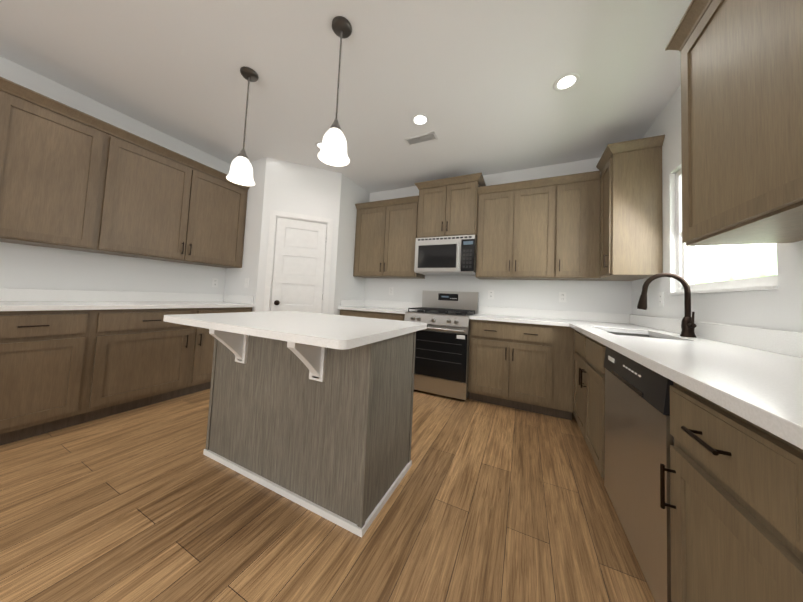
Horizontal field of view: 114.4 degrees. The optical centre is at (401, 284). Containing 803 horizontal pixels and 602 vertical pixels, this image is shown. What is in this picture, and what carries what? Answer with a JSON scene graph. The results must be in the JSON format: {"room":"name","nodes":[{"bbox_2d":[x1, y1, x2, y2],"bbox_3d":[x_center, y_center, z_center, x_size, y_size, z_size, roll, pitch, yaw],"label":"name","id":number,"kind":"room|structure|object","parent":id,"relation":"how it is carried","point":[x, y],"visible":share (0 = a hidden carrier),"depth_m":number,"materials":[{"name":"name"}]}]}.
{"room":"kitchen","nodes":[
{"label":"kitchen","id":0,"kind":"room"},
{"bbox_2d":[0,56,230,293],"bbox_3d":[-3.425,-0.383,1.315,0.140,2.765,7.600,1,-3,25],"label":"wall","id":1,"kind":"structure","parent":0,"point":[22,266],"depth_m":2.40,"materials":[{"name":"paint"}]},
{"bbox_2d":[0,77,111,252],"bbox_3d":[-2.914,-0.864,1.795,0.347,1.080,1.040,1,-3,25],"label":"upper cabinet","id":2,"kind":"object","parent":1,"relation":"attached to","point":[71,178],"depth_m":1.95,"materials":[{"name":"brown wood"}]},
{"bbox_2d":[100,125,249,267],"bbox_3d":[-2.423,-0.789,2.830,0.347,1.080,1.257,1,-3,25],"label":"upper cabinet","id":3,"kind":"object","parent":1,"relation":"attached to","point":[162,204],"depth_m":2.60,"materials":[{"name":"brown wood"}]},
{"bbox_2d":[211,278,217,286],"bbox_3d":[-2.396,-0.017,3.324,0.008,0.116,0.072,1,-3,25],"label":"electrical outlet","id":4,"kind":"object","parent":1,"relation":"attached to","point":[214,282],"visible":1,"depth_m":3.32,"materials":[{"name":"white plastic"}]},
{"bbox_2d":[224,157,266,311],"bbox_3d":[-2.022,-0.216,3.361,0.645,2.765,0.110,1,-3,25],"label":"wall","id":5,"kind":"structure","parent":0,"point":[235,277],"depth_m":3.27,"materials":[{"name":"paint"}]},
{"bbox_2d":[244,278,248,287],"bbox_3d":[-1.942,-0.015,3.241,0.072,0.116,0.010,1,-3,25],"label":"light switch","id":6,"kind":"object","parent":5,"relation":"attached to","point":[246,285],"visible":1,"depth_m":3.24,"materials":[{"name":"white plastic"}]},
{"bbox_2d":[255,157,341,313],"bbox_3d":[-1.342,-0.183,3.394,0.930,2.765,0.110,4,-3,-21],"label":"wall","id":7,"kind":"structure","parent":0,"point":[290,187],"depth_m":3.37,"materials":[{"name":"paint"}]},
{"bbox_2d":[263,210,332,313],"bbox_3d":[-1.350,0.146,3.372,0.762,2.106,0.126,4,-3,-21],"label":"door frame","id":8,"kind":"structure","parent":7,"relation":"attached to","point":[274,214],"depth_m":3.31,"materials":[{"name":"white wood"}]},
{"bbox_2d":[271,217,326,312],"bbox_3d":[-1.325,0.177,3.319,0.620,2.017,0.104,4,-3,-21],"label":"pantry door","id":9,"kind":"structure","parent":7,"relation":"in","point":[298,268],"depth_m":3.35,"materials":[{"name":"white wood"}]},
{"bbox_2d":[0,389,654,601],"bbox_3d":[-1.343,1.083,0.223,4.895,0.080,7.880,1,-3,25],"label":"floor","id":10,"kind":"structure","parent":0,"point":[487,502],"depth_m":1.22,"materials":[{"name":"brown wood"}]},
{"bbox_2d":[0,310,99,445],"bbox_3d":[-2.871,0.601,1.647,0.609,0.886,1.000,1,-3,25],"label":"base cabinet","id":11,"kind":"object","parent":10,"relation":"on","point":[60,369],"depth_m":1.79,"materials":[{"name":"brown wood"}]},
{"bbox_2d":[0,288,254,310],"bbox_3d":[-2.560,0.133,2.253,0.632,0.135,2.297,1,-3,25],"label":"countertop","id":12,"kind":"structure","parent":11,"relation":"on","point":[16,299],"depth_m":2.32,"materials":[{"name":"stone"}]},
{"bbox_2d":[88,308,199,421],"bbox_3d":[-2.512,0.655,2.405,0.609,0.886,0.681,1,-3,25],"label":"base cabinet","id":13,"kind":"object","parent":10,"relation":"on","point":[140,359],"depth_m":2.23,"materials":[{"name":"brown wood"}]},
{"bbox_2d":[192,307,251,392],"bbox_3d":[-2.235,0.698,2.989,0.609,0.886,0.616,1,-3,25],"label":"base cabinet","id":14,"kind":"object","parent":10,"relation":"on","point":[202,365],"depth_m":2.70,"materials":[{"name":"brown wood"}]},
{"bbox_2d":[176,323,415,537],"bbox_3d":[-0.638,0.701,1.631,1.244,0.887,0.764,1,-3,25],"label":"kitchen island","id":15,"kind":"object","parent":10,"relation":"on","point":[312,412],"depth_m":1.39,"materials":[{"name":"grey wood"}]},
{"bbox_2d":[163,311,426,350],"bbox_3d":[-0.612,0.241,1.645,1.329,0.035,0.920,1,-3,25],"label":"island countertop","id":16,"kind":"structure","parent":15,"relation":"on","point":[333,332],"depth_m":1.33,"materials":[{"name":"white stone"}]},
{"bbox_2d":[340,309,404,320],"bbox_3d":[-0.303,0.817,3.604,1.014,0.886,0.642,1,-3,25],"label":"base cabinet","id":17,"kind":"object","parent":10,"relation":"on","point":[381,315],"visible":0.02,"depth_m":3.35,"materials":[{"name":"brown wood"}]},
{"bbox_2d":[338,299,421,313],"bbox_3d":[-0.278,0.307,3.635,1.014,0.135,0.632,1,-3,25],"label":"countertop","id":18,"kind":"structure","parent":17,"relation":"on","point":[380,306],"depth_m":3.77,"materials":[{"name":"stone"}]},
{"bbox_2d":[404,290,478,400],"bbox_3d":[0.484,0.674,3.182,0.758,1.199,0.696,1,-3,25],"label":"range","id":19,"kind":"object","parent":10,"relation":"on","point":[442,355],"visible":0.92,"depth_m":2.91,"materials":[{"name":"silver metal"}]},
{"bbox_2d":[468,319,573,419],"bbox_3d":[1.280,0.851,2.852,0.961,0.886,0.642,1,-3,25],"label":"base cabinet","id":20,"kind":"object","parent":10,"relation":"on","point":[525,367],"visible":0.98,"depth_m":2.58,"materials":[{"name":"brown wood"}]},
{"bbox_2d":[469,306,564,325],"bbox_3d":[1.273,0.340,2.884,0.900,0.135,0.657,1,-3,25],"label":"countertop","id":21,"kind":"structure","parent":20,"relation":"on","point":[503,314],"depth_m":3.00,"materials":[{"name":"stone"}]},
{"bbox_2d":[573,353,604,479],"bbox_3d":[1.591,0.922,1.730,0.609,0.660,0.956,1,-3,25],"label":"base cabinet","id":22,"kind":"object","parent":10,"relation":"on","point":[589,369],"depth_m":1.70,"materials":[{"name":"brown wood"}]},
{"bbox_2d":[604,346,673,601],"bbox_3d":[1.234,0.757,0.993,0.594,0.883,0.692,1,-3,25],"label":"dishwasher","id":23,"kind":"object","parent":10,"relation":"on","point":[639,439],"visible":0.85,"depth_m":0.98,"materials":[{"name":"silver metal"}]},
{"bbox_2d":[660,382,802,601],"bbox_3d":[0.990,0.717,0.455,0.609,0.886,0.485,1,-3,25],"label":"base cabinet","id":24,"kind":"object","parent":10,"relation":"on","point":[735,505],"depth_m":0.56,"materials":[{"name":"brown wood"}]},
{"bbox_2d":[565,311,802,449],"bbox_3d":[1.404,0.364,1.356,0.649,0.325,3.297,1,-3,25],"label":"countertop","id":25,"kind":"structure","parent":24,"relation":"on","point":[753,375],"depth_m":0.93,"materials":[{"name":"stone"}]},
{"bbox_2d":[637,273,696,337],"bbox_3d":[1.722,0.127,1.677,0.286,0.409,0.126,1,-3,25],"label":"faucet","id":26,"kind":"object","parent":25,"relation":"on","point":[688,325],"visible":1,"depth_m":1.66,"materials":[{"name":"brown metal"}]},
{"bbox_2d":[0,0,691,192],"bbox_3d":[-1.213,-1.765,0.367,4.895,0.100,7.880,1,-3,25],"label":"ceiling","id":27,"kind":"structure","parent":0,"point":[474,81],"depth_m":1.95,"materials":[{"name":"paint"}]},
{"bbox_2d":[226,66,258,185],"bbox_3d":[-1.197,-1.207,1.982,0.190,0.850,0.190,1,-3,25],"label":"pendant light","id":28,"kind":"object","parent":27,"relation":"hanging from","point":[241,171],"visible":1,"depth_m":1.96,"materials":[{"name":"white glass"}]},
{"bbox_2d":[315,142,321,149],"bbox_3d":[-0.889,-1.566,2.938,0.172,0.010,0.172,1,-3,25],"label":"recessed light","id":29,"kind":"object","parent":27,"relation":"in","point":[318,145],"visible":0.4,"depth_m":2.92,"materials":[{"name":"white plastic"}]},
{"bbox_2d":[318,16,351,166],"bbox_3d":[-0.393,-1.190,1.600,0.190,0.850,0.190,1,-3,25],"label":"pendant light","id":30,"kind":"object","parent":27,"relation":"hanging from","point":[333,151],"visible":1,"depth_m":1.59,"materials":[{"name":"white glass"}]},
{"bbox_2d":[411,113,428,125],"bbox_3d":[0.176,-1.543,2.432,0.172,0.010,0.172,1,-3,25],"label":"recessed light","id":31,"kind":"object","parent":27,"relation":"in","point":[420,119],"visible":1,"depth_m":2.43,"materials":[{"name":"white plastic"}]},
{"bbox_2d":[404,132,437,145],"bbox_3d":[0.205,-1.528,2.727,0.330,0.006,0.130,1,-3,25],"label":"ceiling vent","id":32,"kind":"object","parent":27,"relation":"in","point":[422,138],"visible":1,"depth_m":2.72,"materials":[{"name":"white plastic"}]},
{"bbox_2d":[553,72,579,91],"bbox_3d":[1.241,-1.518,1.947,0.172,0.010,0.172,1,-3,25],"label":"recessed light","id":33,"kind":"object","parent":27,"relation":"in","point":[567,81],"visible":1,"depth_m":1.94,"materials":[{"name":"white plastic"}]},
{"bbox_2d":[333,174,369,314],"bbox_3d":[-0.786,-0.134,3.862,0.110,2.765,0.720,1,-3,25],"label":"wall","id":34,"kind":"structure","parent":0,"point":[349,285],"depth_m":3.73,"materials":[{"name":"paint"}]},
{"bbox_2d":[364,157,631,395],"bbox_3d":[0.375,-0.085,3.785,4.895,2.765,0.140,1,-3,25],"label":"wall","id":35,"kind":"structure","parent":0,"point":[601,296],"depth_m":3.19,"materials":[{"name":"paint"}]},
{"bbox_2d":[353,195,424,278],"bbox_3d":[-0.180,-0.638,3.796,1.014,1.080,0.380,1,-3,25],"label":"upper cabinet","id":36,"kind":"object","parent":35,"relation":"attached to","point":[385,236],"visible":0.96,"depth_m":3.64,"materials":[{"name":"brown wood"}]},
{"bbox_2d":[415,172,485,237],"bbox_3d":[0.632,-0.952,3.417,0.862,0.738,0.410,1,-3,25],"label":"upper cabinet","id":37,"kind":"object","parent":35,"relation":"attached to","point":[447,206],"visible":0.94,"depth_m":3.25,"materials":[{"name":"brown wood"}]},
{"bbox_2d":[414,235,476,275],"bbox_3d":[0.595,-0.357,3.367,0.754,0.446,0.456,1,-3,25],"label":"microwave","id":38,"kind":"object","parent":37,"relation":"attached to","point":[450,255],"visible":1,"depth_m":3.19,"materials":[{"name":"silver metal"}]},
{"bbox_2d":[488,290,493,298],"bbox_3d":[1.149,0.135,3.320,0.072,0.116,0.008,1,-3,25],"label":"electrical outlet","id":39,"kind":"object","parent":35,"relation":"attached to","point":[490,294],"visible":1,"depth_m":3.32,"materials":[{"name":"white plastic"}]},
{"bbox_2d":[475,170,600,280],"bbox_3d":[1.518,-0.602,2.989,1.217,1.080,0.380,1,-3,25],"label":"upper cabinet","id":40,"kind":"object","parent":35,"relation":"attached to","point":[548,228],"visible":1,"depth_m":2.82,"materials":[{"name":"brown wood"}]},
{"bbox_2d":[559,292,565,301],"bbox_3d":[1.858,0.150,2.983,0.072,0.116,0.008,1,-3,25],"label":"electrical outlet","id":41,"kind":"object","parent":35,"relation":"attached to","point":[562,296],"visible":1,"depth_m":2.98,"materials":[{"name":"white plastic"}]},
{"bbox_2d":[632,85,802,332],"bbox_3d":[0.868,-0.290,-0.726,0.140,2.765,7.600,1,-3,25],"label":"wall","id":42,"kind":"structure","parent":0,"point":[781,308],"depth_m":1.66,"materials":[{"name":"paint"}]},
{"bbox_2d":[593,135,664,280],"bbox_3d":[2.121,-0.633,2.507,0.380,1.150,0.737,1,-3,25],"label":"upper cabinet","id":43,"kind":"object","parent":42,"relation":"attached to","point":[631,232],"visible":0.98,"depth_m":2.22,"materials":[{"name":"brown wood"}]},
{"bbox_2d":[659,292,663,305],"bbox_3d":[2.133,0.125,2.127,0.008,0.116,0.072,1,-3,25],"label":"electrical outlet","id":44,"kind":"object","parent":42,"relation":"attached to","point":[661,298],"visible":1,"depth_m":2.12,"materials":[{"name":"white plastic"}]},
{"bbox_2d":[668,168,777,294],"bbox_3d":[1.940,-0.423,1.581,0.120,0.958,0.938,1,-3,25],"label":"window","id":45,"kind":"structure","parent":42,"relation":"in","point":[683,260],"depth_m":1.87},
{"bbox_2d":[673,0,802,245],"bbox_3d":[1.347,-0.730,0.835,0.347,1.056,0.794,1,-3,25],"label":"upper cabinet","id":46,"kind":"object","parent":42,"relation":"attached to","point":[742,115],"depth_m":0.93,"materials":[{"name":"brown wood"}]},
{"label":"outside","id":47,"kind":"structure","parent":0,"visible":0},
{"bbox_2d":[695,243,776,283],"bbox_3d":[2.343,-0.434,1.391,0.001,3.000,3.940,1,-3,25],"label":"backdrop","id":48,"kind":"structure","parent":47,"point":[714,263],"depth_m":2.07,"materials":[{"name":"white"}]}
]}

